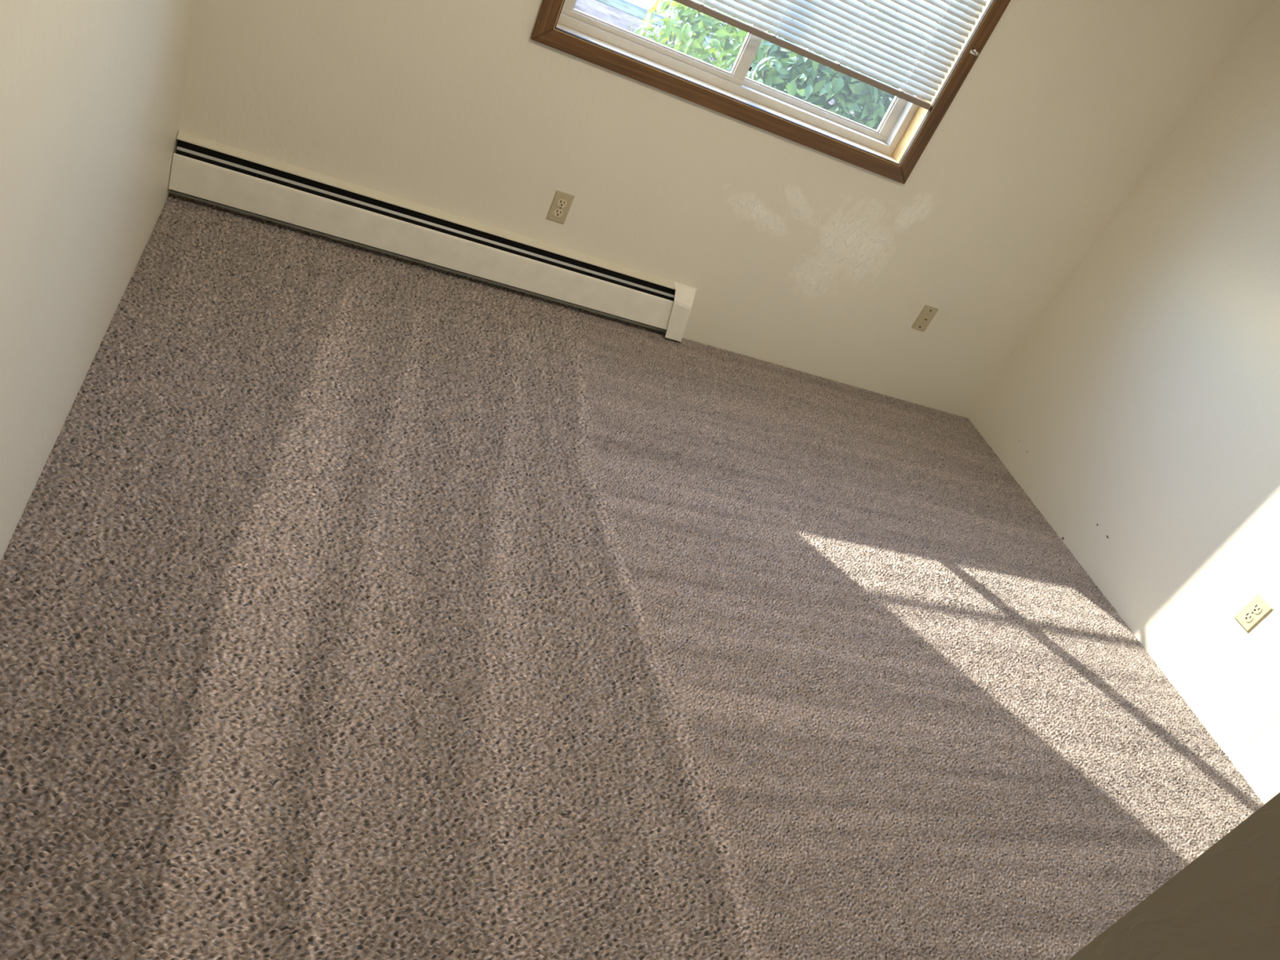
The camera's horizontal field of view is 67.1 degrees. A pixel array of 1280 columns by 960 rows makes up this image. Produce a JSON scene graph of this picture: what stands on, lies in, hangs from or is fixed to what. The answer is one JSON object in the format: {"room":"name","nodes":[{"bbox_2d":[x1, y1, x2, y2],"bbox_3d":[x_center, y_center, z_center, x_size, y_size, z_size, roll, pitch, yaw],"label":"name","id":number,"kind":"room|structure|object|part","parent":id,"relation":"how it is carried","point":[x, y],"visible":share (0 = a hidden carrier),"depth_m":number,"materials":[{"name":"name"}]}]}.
{"room":"empty bedroom","nodes":[
{"label":"empty bedroom","id":0,"kind":"room"},
{"bbox_2d":[0,0,196,561],"bbox_3d":[-0.751,-0.359,0.766,0.160,2.560,4.750,12,35,-22],"label":"wall","id":1,"kind":"structure","parent":0,"point":[91,91],"depth_m":1.84,"materials":[{"name":"beige paint"}]},
{"bbox_2d":[0,193,1264,959],"bbox_3d":[0.274,0.356,2.684,3.433,0.017,3.122,12,35,-22],"label":"floor","id":2,"kind":"structure","parent":0,"point":[357,602],"depth_m":2.31,"materials":[{"name":"beige carpet"}]},
{"bbox_2d":[169,0,1267,417],"bbox_3d":[0.419,-1.548,3.310,3.753,2.560,0.160,12,35,-22],"label":"wall","id":3,"kind":"structure","parent":0,"point":[797,256],"depth_m":3.54,"materials":[{"name":"beige paint"}]},
{"bbox_2d":[168,130,697,341],"bbox_3d":[-0.652,-0.835,3.483,1.901,0.210,0.075,12,35,-22],"label":"baseboard heater","id":4,"kind":"object","parent":3,"relation":"attached to","point":[204,169],"visible":1,"depth_m":3.41,"materials":[{"name":"metal"}]},
{"bbox_3d":[-0.673,-0.888,3.421,1.784,0.008,0.008,12,35,-22],"label":"damper blade","id":5,"kind":"part","parent":4,"relation":"part of","materials":[{"name":"grey metal"}]},
{"bbox_2d":[546,190,574,224],"bbox_3d":[-0.289,-0.985,3.491,0.070,0.114,0.008,12,35,-22],"label":"electrical outlet","id":6,"kind":"object","parent":3,"relation":"attached to","point":[562,202],"visible":1,"depth_m":3.49,"materials":[{"name":"beige plastic"}]},
{"bbox_2d":[553,208,563,217],"bbox_3d":[-0.296,-0.971,3.501,0.034,0.028,0.007,12,35,-22],"label":"receptacle","id":7,"kind":"object","parent":6,"relation":"attached to","point":[557,212],"depth_m":3.50,"materials":[{"name":"beige plastic"}]},
{"bbox_2d":[557,199,566,207],"bbox_3d":[-0.281,-1.000,3.481,0.034,0.028,0.007,12,35,-22],"label":"receptacle","id":8,"kind":"object","parent":6,"relation":"attached to","point":[561,202],"depth_m":3.48,"materials":[{"name":"beige plastic"}]},
{"bbox_2d":[530,0,1010,184],"bbox_3d":[0.561,-1.808,3.110,1.504,1.286,0.169,12,35,-22],"label":"window","id":9,"kind":"structure","parent":3,"relation":"in","point":[892,151],"depth_m":3.40,"materials":[{"name":"brown wood"}]},
{"bbox_3d":[0.264,-1.887,3.007,0.680,1.104,0.024,12,35,-22],"label":"sash","id":10,"kind":"part","parent":9,"relation":"part of","materials":[{"name":"plastic"}]},
{"bbox_3d":[0.339,-1.349,3.405,1.380,0.012,0.085,12,35,-22],"label":"sill","id":11,"kind":"part","parent":9,"relation":"part of","materials":[{"name":"wood"}]},
{"bbox_2d":[673,0,986,110],"bbox_3d":[0.615,-1.847,3.009,1.362,0.955,0.032,12,35,-22],"label":"window blind","id":12,"kind":"object","parent":9,"relation":"attached to","point":[769,16],"visible":1,"depth_m":3.31,"materials":[{"name":"white plastic"}]},
{"bbox_3d":[0.861,-1.789,3.117,0.001,0.912,0.026,12,35,-22],"label":"ladder cord","id":13,"kind":"part","parent":12,"relation":"part of","materials":[{"name":"white fabric"}]},
{"bbox_3d":[1.108,-1.736,3.221,0.001,0.912,0.026,12,35,-22],"label":"ladder cord","id":14,"kind":"part","parent":12,"relation":"part of","materials":[{"name":"white fabric"}]},
{"bbox_3d":[0.840,-1.783,3.277,0.680,1.104,0.024,12,35,-22],"label":"sash","id":15,"kind":"part","parent":9,"relation":"part of","materials":[{"name":"plastic"}]},
{"bbox_2d":[969,48,978,56],"bbox_3d":[1.180,-1.505,3.392,0.035,0.020,0.015,12,35,-22],"label":"bracket","id":16,"kind":"object","parent":9,"relation":"attached to","point":[973,51],"visible":1,"depth_m":3.39,"materials":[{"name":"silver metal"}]},
{"bbox_2d":[911,305,937,331],"bbox_3d":[1.214,-0.685,4.104,0.070,0.114,0.012,12,35,-22],"label":"cable wall plate","id":17,"kind":"object","parent":3,"relation":"attached to","point":[927,313],"visible":1,"depth_m":4.10,"materials":[{"name":"beige plastic"}]},
{"bbox_2d":[968,0,1279,804],"bbox_3d":[2.497,0.337,2.135,0.160,2.560,4.750,12,35,-22],"label":"wall","id":18,"kind":"structure","parent":0,"point":[1139,415],"depth_m":3.51,"materials":[{"name":"beige paint"}]},
{"bbox_2d":[1234,592,1273,632],"bbox_3d":[1.975,0.428,3.107,0.008,0.114,0.070,12,35,-22],"label":"electrical outlet","id":19,"kind":"object","parent":18,"relation":"attached to","point":[1258,608],"visible":1,"depth_m":3.10,"materials":[{"name":"beige plastic"}]},
{"bbox_2d":[1242,611,1253,622],"bbox_3d":[1.967,0.442,3.118,0.007,0.028,0.034,12,35,-22],"label":"receptacle","id":20,"kind":"object","parent":19,"relation":"attached to","point":[1247,616],"depth_m":3.12,"materials":[{"name":"beige plastic"}]},
{"bbox_2d":[1251,603,1262,613],"bbox_3d":[1.982,0.413,3.097,0.007,0.028,0.034,12,35,-22],"label":"receptacle","id":21,"kind":"object","parent":19,"relation":"attached to","point":[1256,608],"depth_m":3.10,"materials":[{"name":"beige plastic"}]},
{"bbox_2d":[1068,792,1279,959],"bbox_3d":[1.676,0.952,0.561,2.286,2.452,1.600,12,35,-22],"label":"wall","id":22,"kind":"structure","parent":0,"point":[1224,904],"depth_m":0.79,"materials":[{"name":"beige paint"}]},
{"label":"outside","id":23,"kind":"structure","parent":0,"visible":0},
{"bbox_2d":[573,0,855,119],"bbox_3d":[-0.806,-3.088,7.744,32.000,0.200,8.940,12,35,-22],"label":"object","id":24,"kind":"object","parent":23,"point":[597,9],"depth_m":11.21,"materials":[{"name":"white"}]},
{"bbox_2d":[631,0,782,77],"bbox_3d":[0.246,-2.064,5.386,1.144,1.569,0.979,12,35,-22],"label":"leafy shrub","id":25,"kind":"object","parent":24,"relation":"on","point":[691,42],"visible":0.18,"depth_m":4.99,"materials":[{"name":"green plant"}]},
{"bbox_2d":[717,4,921,130],"bbox_3d":[0.677,-1.425,4.637,1.441,1.731,1.087,11,36,-24],"label":"leafy shrub","id":26,"kind":"object","parent":24,"relation":"on","point":[802,80],"visible":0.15,"depth_m":4.16,"materials":[{"name":"green plant"}]},
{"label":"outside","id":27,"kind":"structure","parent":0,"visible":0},
{"bbox_2d":[595,0,862,108],"bbox_3d":[-1.685,-6.083,11.352,32.000,0.200,0.600,12,35,-22],"label":"grass","id":28,"kind":"structure","parent":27,"point":[617,4],"depth_m":11.93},
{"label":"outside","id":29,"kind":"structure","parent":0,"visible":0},
{"bbox_2d":[619,0,924,100],"bbox_3d":[-3.055,-10.762,16.985,32.000,0.200,14.300,12,35,-22],"label":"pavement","id":30,"kind":"structure","parent":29,"point":[645,5],"depth_m":12.76,"materials":[{"name":"white"}]}
]}

